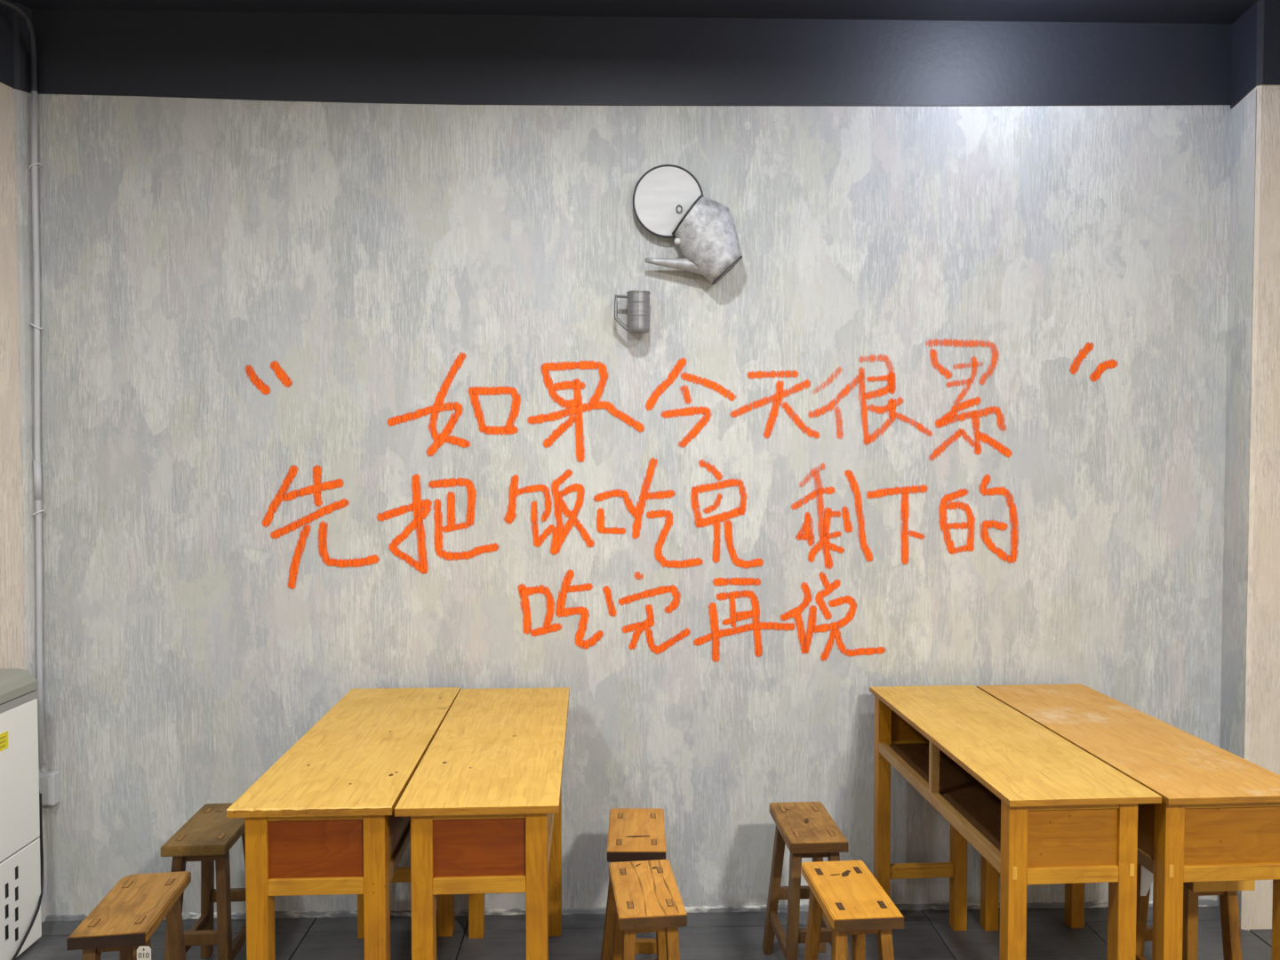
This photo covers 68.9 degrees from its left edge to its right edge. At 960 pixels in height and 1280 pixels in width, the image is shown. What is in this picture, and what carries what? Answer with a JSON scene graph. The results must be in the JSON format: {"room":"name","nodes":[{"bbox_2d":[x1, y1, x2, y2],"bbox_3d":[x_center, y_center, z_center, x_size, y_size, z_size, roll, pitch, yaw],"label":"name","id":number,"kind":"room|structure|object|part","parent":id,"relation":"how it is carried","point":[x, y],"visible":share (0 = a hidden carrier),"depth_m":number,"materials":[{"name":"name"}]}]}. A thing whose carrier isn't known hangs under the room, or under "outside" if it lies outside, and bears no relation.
{"room":"small restaurant","nodes":[
{"label":"small restaurant","id":0,"kind":"room"},
{"bbox_2d":[0,0,47,922],"bbox_3d":[-2.400,-0.002,2.962,0.949,2.975,0.254,0,2,-1],"label":"wall pier","id":1,"kind":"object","parent":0,"point":[18,596],"visible":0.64,"depth_m":2.93,"materials":[{"name":"paint"}]},
{"bbox_2d":[0,0,44,767],"bbox_3d":[-1.988,-0.275,2.863,0.290,2.400,0.129,-1,2,-41],"label":"conduit pipe","id":2,"kind":"object","parent":1,"relation":"attached to","point":[36,463],"visible":1,"depth_m":2.96,"materials":[{"name":"plastic"}]},
{"bbox_2d":[39,760,59,805],"bbox_3d":[-1.914,0.977,3.005,0.061,0.139,0.052,0,2,-1],"label":"wall socket","id":3,"kind":"object","parent":1,"relation":"attached to","point":[49,781],"visible":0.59,"depth_m":3.00,"materials":[{"name":"grey plastic"}]},
{"bbox_3d":[-1.918,0.997,2.994,0.046,0.088,0.006,0,2,-2],"label":"plate","id":4,"kind":"part","parent":3,"relation":"part of","materials":[{"name":"grey plastic"}]},
{"bbox_2d":[31,9,1231,915],"bbox_3d":[0.030,-0.006,3.111,4.230,2.975,0.124,0,2,-1],"label":"wall","id":5,"kind":"structure","parent":0,"point":[342,389],"depth_m":3.04,"materials":[{"name":"paint"}]},
{"bbox_2d":[45,899,1218,920],"bbox_3d":[0.006,1.422,3.088,3.880,0.021,0.015,0,2,-1],"label":"baseboard","id":6,"kind":"structure","parent":5,"relation":"attached to","point":[1201,902],"depth_m":3.08,"materials":[{"name":"grey paint"}]},
{"bbox_2d":[614,289,650,333],"bbox_3d":[-0.018,-0.536,2.980,0.104,0.127,0.088,-1,2,-38],"label":"mug","id":7,"kind":"object","parent":5,"relation":"attached to","point":[638,300],"visible":1,"depth_m":2.95,"materials":[{"name":"grey metal"}]},
{"bbox_3d":[-0.059,-0.535,2.981,0.048,0.116,0.012,0,2,-2],"label":"handle","id":8,"kind":"part","parent":7,"relation":"part of","materials":[{"name":"metal"}]},
{"bbox_2d":[632,164,742,284],"bbox_3d":[0.152,-0.817,2.978,0.350,0.385,0.115,0,2,-1],"label":"teapot","id":9,"kind":"object","parent":5,"relation":"attached to","point":[668,201],"visible":1,"depth_m":2.97,"materials":[{"name":"grey metal"}]},
{"bbox_3d":[0.090,-0.893,2.988,0.222,0.226,0.010,0,2,-2],"label":"lid","id":10,"kind":"part","parent":9,"relation":"part of","materials":[{"name":"metal"}]},
{"bbox_3d":[0.110,-0.684,2.986,0.188,0.053,0.055,0,2,-2],"label":"spout","id":11,"kind":"part","parent":9,"relation":"part of","materials":[{"name":"metal"}]},
{"bbox_3d":[0.119,-0.756,2.959,0.020,0.021,0.021,0,2,-2],"label":"knob","id":12,"kind":"part","parent":9,"relation":"part of","materials":[{"name":"metal"}]},
{"bbox_2d":[9,0,1259,23],"bbox_3d":[-0.008,-1.453,0.258,5.800,0.080,5.700,0,2,-1],"label":"ceiling","id":13,"kind":"structure","parent":0,"point":[1188,12],"depth_m":2.95,"materials":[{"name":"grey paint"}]},
{"bbox_2d":[15,905,1271,959],"bbox_3d":[0.012,1.550,0.345,5.996,0.081,5.700,0,2,-1],"label":"floor","id":14,"kind":"structure","parent":0,"point":[927,934],"depth_m":2.91,"materials":[{"name":"black tile"}]},
{"bbox_2d":[0,668,41,959],"bbox_3d":[-2.156,1.025,2.315,0.624,0.858,1.151,0,2,-1],"label":"chest freezer","id":15,"kind":"object","parent":14,"relation":"on","point":[20,820],"visible":1,"depth_m":2.80,"materials":[{"name":"white metal"}]},
{"bbox_3d":[-2.156,0.629,2.303,0.624,0.066,1.150,0,2,-2],"label":"lid","id":16,"kind":"part","parent":15,"relation":"part of","materials":[{"name":"grey plastic"}]},
{"bbox_3d":[-2.158,0.907,2.311,0.620,0.434,1.150,0,2,-2],"label":"panel","id":17,"kind":"part","parent":15,"relation":"part of","materials":[{"name":"white metal"}]},
{"bbox_3d":[-2.158,1.283,2.322,0.620,0.312,1.150,0,2,-2],"label":"panel","id":18,"kind":"part","parent":15,"relation":"part of","materials":[{"name":"white metal"}]},
{"bbox_2d":[11,793,43,959],"bbox_3d":[-1.820,1.176,2.777,0.024,0.352,0.418,-1,2,-21],"label":"power cable","id":19,"kind":"object","parent":15,"relation":"attached to","point":[40,795],"visible":0.95,"depth_m":2.92,"materials":[{"name":"black rubber"}]},
{"bbox_2d":[66,871,191,959],"bbox_3d":[-1.197,1.226,2.214,0.168,0.461,0.312,0,2,-8],"label":"wooden stool","id":20,"kind":"object","parent":14,"relation":"on","point":[125,919],"visible":0.98,"depth_m":2.18,"materials":[{"name":"brown wood"}]},
{"bbox_3d":[-1.240,1.243,2.090,0.047,0.436,0.075,0,2,-8],"label":"leg","id":21,"kind":"part","parent":20,"relation":"part of","materials":[{"name":"brown wood"}]},
{"bbox_3d":[-1.274,1.236,2.322,0.047,0.436,0.075,0,2,-8],"label":"leg","id":22,"kind":"part","parent":20,"relation":"part of","materials":[{"name":"brown wood"}]},
{"bbox_3d":[-1.120,1.242,2.107,0.047,0.436,0.075,0,2,-8],"label":"leg","id":23,"kind":"part","parent":20,"relation":"part of","materials":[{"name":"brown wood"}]},
{"bbox_2d":[136,946,151,959],"bbox_3d":[-1.080,1.040,2.033,0.030,0.048,0.003,0,2,-1],"label":"number tag","id":24,"kind":"object","parent":20,"relation":"attached to","point":[143,953],"visible":1,"depth_m":2.03,"materials":[{"name":"beige"}]},
{"bbox_3d":[-1.155,1.236,2.340,0.047,0.436,0.075,0,2,-8],"label":"leg","id":25,"kind":"part","parent":20,"relation":"part of","materials":[{"name":"brown wood"}]},
{"bbox_2d":[160,802,246,959],"bbox_3d":[-1.220,1.213,2.682,0.185,0.461,0.324,0,2,-5],"label":"wooden stool","id":26,"kind":"object","parent":14,"relation":"on","point":[208,836],"visible":0.78,"depth_m":2.58,"materials":[{"name":"brown wood"}]},
{"bbox_3d":[-1.277,1.229,2.556,0.039,0.436,0.092,1,2,23],"label":"leg","id":27,"kind":"part","parent":26,"relation":"part of","materials":[{"name":"brown wood"}]},
{"bbox_3d":[-1.220,0.998,2.676,0.172,0.028,0.315,0,2,-5],"label":"seat","id":28,"kind":"part","parent":26,"relation":"part of","materials":[{"name":"brown wood"}]},
{"bbox_3d":[-1.297,1.222,2.799,0.039,0.436,0.092,-1,2,-32],"label":"leg","id":29,"kind":"part","parent":26,"relation":"part of","materials":[{"name":"brown wood"}]},
{"bbox_3d":[-1.143,1.229,2.566,0.039,0.436,0.092,-1,2,-32],"label":"leg","id":30,"kind":"part","parent":26,"relation":"part of","materials":[{"name":"brown wood"}]},
{"bbox_3d":[-1.162,1.222,2.810,0.039,0.436,0.092,1,2,23],"label":"leg","id":31,"kind":"part","parent":26,"relation":"part of","materials":[{"name":"brown wood"}]},
{"bbox_2d":[226,687,460,959],"bbox_3d":[-0.723,1.064,2.489,0.344,0.771,1.012,0,2,-3],"label":"school desk","id":32,"kind":"object","parent":14,"relation":"on","point":[321,820],"visible":0.85,"depth_m":2.03,"materials":[{"name":"yellow wood"}]},
{"bbox_3d":[-0.819,1.087,2.020,0.046,0.752,0.046,0,2,-3],"label":"leg","id":33,"kind":"part","parent":32,"relation":"part of","materials":[{"name":"brown wood"}]},
{"bbox_3d":[-0.695,0.719,2.006,0.203,0.015,0.024,0,2,-3],"label":"rail","id":34,"kind":"part","parent":32,"relation":"part of","materials":[{"name":"brown wood"}]},
{"bbox_3d":[-0.695,0.871,2.012,0.203,0.035,0.029,0,2,-3],"label":"rail","id":35,"kind":"part","parent":32,"relation":"part of","materials":[{"name":"brown wood"}]},
{"bbox_3d":[-0.695,0.791,2.007,0.209,0.132,0.008,0,2,-3],"label":"panel","id":36,"kind":"part","parent":32,"relation":"part of","materials":[{"name":"brown wood"}]},
{"bbox_3d":[-0.863,1.060,2.936,0.046,0.752,0.046,0,2,-3],"label":"leg","id":37,"kind":"part","parent":32,"relation":"part of","materials":[{"name":"brown wood"}]},
{"bbox_3d":[-0.571,1.086,2.031,0.046,0.752,0.046,0,2,-3],"label":"leg","id":38,"kind":"part","parent":32,"relation":"part of","materials":[{"name":"brown wood"}]},
{"bbox_3d":[-0.580,0.859,2.484,0.020,0.030,0.876,0,2,-3],"label":"rail","id":39,"kind":"part","parent":32,"relation":"part of","materials":[{"name":"brown wood"}]},
{"bbox_3d":[-0.582,0.781,2.482,0.008,0.167,0.878,0,2,-3],"label":"panel","id":40,"kind":"part","parent":32,"relation":"part of","materials":[{"name":"brown wood"}]},
{"bbox_3d":[-0.614,1.060,2.948,0.046,0.752,0.046,0,2,-3],"label":"leg","id":41,"kind":"part","parent":32,"relation":"part of","materials":[{"name":"brown wood"}]},
{"bbox_2d":[394,687,569,959],"bbox_3d":[-0.372,1.064,2.493,0.346,0.771,1.005,0,2,-3],"label":"school desk","id":42,"kind":"object","parent":14,"relation":"on","point":[483,803],"visible":1,"depth_m":2.04,"materials":[{"name":"yellow wood"}]},
{"bbox_3d":[-0.468,1.087,2.026,0.046,0.752,0.046,0,2,-3],"label":"leg","id":43,"kind":"part","parent":42,"relation":"part of","materials":[{"name":"brown wood"}]},
{"bbox_3d":[-0.515,1.060,2.936,0.046,0.752,0.046,0,2,-3],"label":"leg","id":44,"kind":"part","parent":42,"relation":"part of","materials":[{"name":"brown wood"}]},
{"bbox_3d":[-0.346,0.719,2.013,0.198,0.015,0.024,0,2,-3],"label":"rail","id":45,"kind":"part","parent":42,"relation":"part of","materials":[{"name":"brown wood"}]},
{"bbox_3d":[-0.346,0.791,2.014,0.204,0.132,0.008,0,2,-3],"label":"panel","id":46,"kind":"part","parent":42,"relation":"part of","materials":[{"name":"brown wood"}]},
{"bbox_3d":[-0.346,0.871,2.018,0.198,0.035,0.029,0,2,-3],"label":"rail","id":47,"kind":"part","parent":42,"relation":"part of","materials":[{"name":"brown wood"}]},
{"bbox_3d":[-0.224,1.086,2.038,0.046,0.752,0.046,0,2,-3],"label":"leg","id":48,"kind":"part","parent":42,"relation":"part of","materials":[{"name":"brown wood"}]},
{"bbox_3d":[-0.237,0.854,2.488,0.023,0.030,0.869,0,2,-3],"label":"rail","id":49,"kind":"part","parent":42,"relation":"part of","materials":[{"name":"brown wood"}]},
{"bbox_3d":[-0.271,1.060,2.948,0.046,0.752,0.046,0,2,-3],"label":"leg","id":50,"kind":"part","parent":42,"relation":"part of","materials":[{"name":"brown wood"}]},
{"bbox_2d":[600,808,666,959],"bbox_3d":[-0.009,1.214,2.644,0.217,0.461,0.344,0,2,0],"label":"wooden stool","id":51,"kind":"object","parent":14,"relation":"on","point":[634,834],"visible":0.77,"depth_m":2.54,"materials":[{"name":"orange wood"}]},
{"bbox_3d":[-0.082,1.223,2.769,0.041,0.436,0.117,-1,2,-37],"label":"leg","id":52,"kind":"part","parent":51,"relation":"part of","materials":[{"name":"brown wood"}]},
{"bbox_3d":[-0.082,1.230,2.520,0.041,0.436,0.117,1,2,37],"label":"leg","id":53,"kind":"part","parent":51,"relation":"part of","materials":[{"name":"brown wood"}]},
{"bbox_3d":[-0.009,0.999,2.638,0.159,0.028,0.305,0,2,0],"label":"seat","id":54,"kind":"part","parent":51,"relation":"part of","materials":[{"name":"orange wood"}]},
{"bbox_2d":[608,859,687,959],"bbox_3d":[0.014,1.224,2.290,0.163,0.461,0.315,0,2,-7],"label":"wooden stool","id":55,"kind":"object","parent":14,"relation":"on","point":[647,898],"visible":1,"depth_m":2.23,"materials":[{"name":"orange wood"}]},
{"bbox_3d":[-0.058,1.234,2.398,0.037,0.436,0.094,-1,2,-28],"label":"leg","id":56,"kind":"part","parent":55,"relation":"part of","materials":[{"name":"brown wood"}]},
{"bbox_3d":[-0.031,1.240,2.170,0.037,0.436,0.094,0,2,15],"label":"leg","id":57,"kind":"part","parent":55,"relation":"part of","materials":[{"name":"brown wood"}]},
{"bbox_3d":[0.014,1.009,2.284,0.157,0.028,0.296,0,2,-7],"label":"seat","id":58,"kind":"part","parent":55,"relation":"part of","materials":[{"name":"orange wood"}]},
{"bbox_3d":[0.059,1.234,2.412,0.037,0.436,0.094,0,2,15],"label":"leg","id":59,"kind":"part","parent":55,"relation":"part of","materials":[{"name":"brown wood"}]},
{"bbox_3d":[0.085,1.240,2.183,0.037,0.436,0.094,-1,2,-28],"label":"leg","id":60,"kind":"part","parent":55,"relation":"part of","materials":[{"name":"brown wood"}]},
{"bbox_2d":[762,801,849,959],"bbox_3d":[0.480,1.213,2.697,0.191,0.461,0.338,0,2,-3],"label":"wooden stool","id":61,"kind":"object","parent":14,"relation":"on","point":[807,829],"visible":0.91,"depth_m":2.65,"materials":[{"name":"brown wood"}]},
{"bbox_3d":[0.407,1.222,2.815,0.039,0.436,0.109,-1,2,-31],"label":"leg","id":62,"kind":"part","parent":61,"relation":"part of","materials":[{"name":"brown wood"}]},
{"bbox_3d":[0.421,1.229,2.573,0.039,0.436,0.109,1,2,24],"label":"leg","id":63,"kind":"part","parent":61,"relation":"part of","materials":[{"name":"brown wood"}]},
{"bbox_3d":[0.480,0.997,2.691,0.162,0.028,0.299,0,2,-3],"label":"seat","id":64,"kind":"part","parent":61,"relation":"part of","materials":[{"name":"brown wood"}]},
{"bbox_3d":[0.539,1.222,2.823,0.039,0.436,0.109,1,2,24],"label":"leg","id":65,"kind":"part","parent":61,"relation":"part of","materials":[{"name":"brown wood"}]},
{"bbox_3d":[0.554,1.229,2.581,0.039,0.436,0.109,-1,2,-31],"label":"leg","id":66,"kind":"part","parent":61,"relation":"part of","materials":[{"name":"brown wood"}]},
{"bbox_2d":[801,860,903,959],"bbox_3d":[0.511,1.224,2.286,0.174,0.461,0.321,0,2,-5],"label":"wooden stool","id":67,"kind":"object","parent":14,"relation":"on","point":[851,898],"visible":1,"depth_m":2.24,"materials":[{"name":"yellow wood"}]},
{"bbox_3d":[0.439,1.234,2.398,0.037,0.436,0.095,-1,2,-28],"label":"leg","id":68,"kind":"part","parent":67,"relation":"part of","materials":[{"name":"brown wood"}]},
{"bbox_3d":[0.458,1.241,2.163,0.037,0.436,0.095,1,2,18],"label":"leg","id":69,"kind":"part","parent":67,"relation":"part of","materials":[{"name":"brown wood"}]},
{"bbox_3d":[0.511,1.009,2.280,0.164,0.028,0.302,0,2,-5],"label":"seat","id":70,"kind":"part","parent":67,"relation":"part of","materials":[{"name":"brown wood"}]},
{"bbox_3d":[0.564,1.234,2.409,0.037,0.436,0.095,1,2,18],"label":"leg","id":71,"kind":"part","parent":67,"relation":"part of","materials":[{"name":"brown wood"}]},
{"bbox_3d":[0.583,1.240,2.174,0.037,0.436,0.095,-1,2,-28],"label":"leg","id":72,"kind":"part","parent":67,"relation":"part of","materials":[{"name":"brown wood"}]},
{"bbox_2d":[869,685,1161,959],"bbox_3d":[0.940,1.063,2.532,0.343,0.770,0.987,0,2,-4],"label":"school desk","id":73,"kind":"object","parent":14,"relation":"on","point":[1037,806],"visible":1,"depth_m":2.25,"materials":[{"name":"yellow wood"}]},
{"bbox_3d":[0.769,1.058,2.965,0.042,0.754,0.042,0,2,-4],"label":"leg","id":74,"kind":"part","parent":73,"relation":"part of","materials":[{"name":"brown wood"}]},
{"bbox_3d":[0.893,0.762,2.972,0.214,0.134,0.008,0,2,-4],"label":"panel","id":75,"kind":"part","parent":73,"relation":"part of","materials":[{"name":"brown wood"}]},
{"bbox_3d":[0.894,0.844,2.972,0.208,0.035,0.029,0,2,-4],"label":"rail","id":76,"kind":"part","parent":73,"relation":"part of","materials":[{"name":"brown wood"}]},
{"bbox_3d":[0.789,0.854,2.510,0.023,0.030,0.859,0,2,-4],"label":"rail","id":77,"kind":"part","parent":73,"relation":"part of","materials":[{"name":"brown wood"}]},
{"bbox_3d":[1.019,1.058,2.980,0.042,0.754,0.042,0,2,-4],"label":"leg","id":78,"kind":"part","parent":73,"relation":"part of","materials":[{"name":"brown wood"}]},
{"bbox_3d":[0.826,1.084,2.070,0.042,0.754,0.042,0,2,-4],"label":"leg","id":79,"kind":"part","parent":73,"relation":"part of","materials":[{"name":"brown wood"}]},
{"bbox_3d":[0.951,0.870,2.066,0.208,0.035,0.029,0,2,-4],"label":"rail","id":80,"kind":"part","parent":73,"relation":"part of","materials":[{"name":"brown wood"}]},
{"bbox_3d":[0.951,0.788,2.061,0.214,0.134,0.008,0,2,-4],"label":"panel","id":81,"kind":"part","parent":73,"relation":"part of","materials":[{"name":"brown wood"}]},
{"bbox_3d":[0.951,0.715,2.060,0.208,0.015,0.024,0,2,-4],"label":"rail","id":82,"kind":"part","parent":73,"relation":"part of","materials":[{"name":"brown wood"}]},
{"bbox_3d":[1.075,1.083,2.086,0.042,0.754,0.042,0,2,-4],"label":"leg","id":83,"kind":"part","parent":73,"relation":"part of","materials":[{"name":"brown wood"}]},
{"bbox_2d":[976,683,1279,959],"bbox_3d":[1.294,1.063,2.546,0.351,0.770,0.990,0,2,-4],"label":"school desk","id":84,"kind":"object","parent":14,"relation":"on","point":[1217,819],"visible":0.71,"depth_m":2.12,"materials":[{"name":"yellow wood"}]},
{"bbox_3d":[1.118,1.058,2.979,0.043,0.754,0.043,0,2,-4],"label":"leg","id":85,"kind":"part","parent":84,"relation":"part of","materials":[{"name":"brown wood"}]},
{"bbox_3d":[1.399,1.057,2.997,0.043,0.754,0.043,0,2,-4],"label":"leg","id":86,"kind":"part","parent":84,"relation":"part of","materials":[{"name":"brown wood"}]},
{"bbox_3d":[1.135,0.858,2.524,0.020,0.030,0.860,0,2,-4],"label":"rail","id":87,"kind":"part","parent":84,"relation":"part of","materials":[{"name":"brown wood"}]},
{"bbox_3d":[1.137,0.778,2.522,0.008,0.170,0.862,0,2,-4],"label":"panel","id":88,"kind":"part","parent":84,"relation":"part of","materials":[{"name":"brown wood"}]},
{"bbox_2d":[1140,865,1153,895],"bbox_3d":[1.194,0.929,2.195,0.102,0.084,0.008,-1,2,-42],"label":"paper sheet","id":89,"kind":"object","parent":84,"relation":"attached to","point":[1147,876],"visible":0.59,"depth_m":2.18,"materials":[{"name":"white paper"}]},
{"bbox_3d":[1.175,1.084,2.082,0.043,0.754,0.043,0,2,-4],"label":"leg","id":90,"kind":"part","parent":84,"relation":"part of","materials":[{"name":"brown wood"}]},
{"bbox_3d":[1.316,0.869,2.079,0.238,0.035,0.029,0,2,-4],"label":"rail","id":91,"kind":"part","parent":84,"relation":"part of","materials":[{"name":"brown wood"}]},
{"bbox_3d":[1.316,0.788,2.074,0.244,0.134,0.008,0,2,-4],"label":"panel","id":92,"kind":"part","parent":84,"relation":"part of","materials":[{"name":"brown wood"}]},
{"bbox_3d":[1.316,0.715,2.073,0.238,0.015,0.024,0,2,-4],"label":"rail","id":93,"kind":"part","parent":84,"relation":"part of","materials":[{"name":"brown wood"}]},
{"bbox_3d":[1.456,1.083,2.100,0.043,0.754,0.043,0,2,-4],"label":"leg","id":94,"kind":"part","parent":84,"relation":"part of","materials":[{"name":"brown wood"}]},
{"bbox_2d":[1136,862,1255,959],"bbox_3d":[1.442,1.219,2.474,0.166,0.461,0.301,0,2,-3],"label":"wooden stool","id":95,"kind":"object","parent":14,"relation":"on","point":[1227,891],"visible":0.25,"depth_m":2.36,"materials":[{"name":"brown wood"}]},
{"bbox_3d":[1.376,1.229,2.579,0.047,0.436,0.065,0,2,-3],"label":"leg","id":96,"kind":"part","parent":95,"relation":"part of","materials":[{"name":"brown wood"}]},
{"bbox_3d":[1.442,1.004,2.468,0.160,0.028,0.300,0,2,-3],"label":"seat","id":97,"kind":"part","parent":95,"relation":"part of","materials":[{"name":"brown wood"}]},
{"bbox_3d":[1.389,1.235,2.364,0.047,0.436,0.065,0,2,-3],"label":"leg","id":98,"kind":"part","parent":95,"relation":"part of","materials":[{"name":"brown wood"}]},
{"bbox_3d":[1.507,1.235,2.371,0.047,0.436,0.065,0,2,-3],"label":"leg","id":99,"kind":"part","parent":95,"relation":"part of","materials":[{"name":"brown wood"}]},
{"bbox_2d":[1216,0,1279,930],"bbox_3d":[2.367,-0.006,3.080,0.906,2.975,0.269,0,2,-1],"label":"wall pier","id":100,"kind":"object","parent":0,"point":[1250,686],"visible":0.69,"depth_m":2.96,"materials":[{"name":"paint"}]}
]}

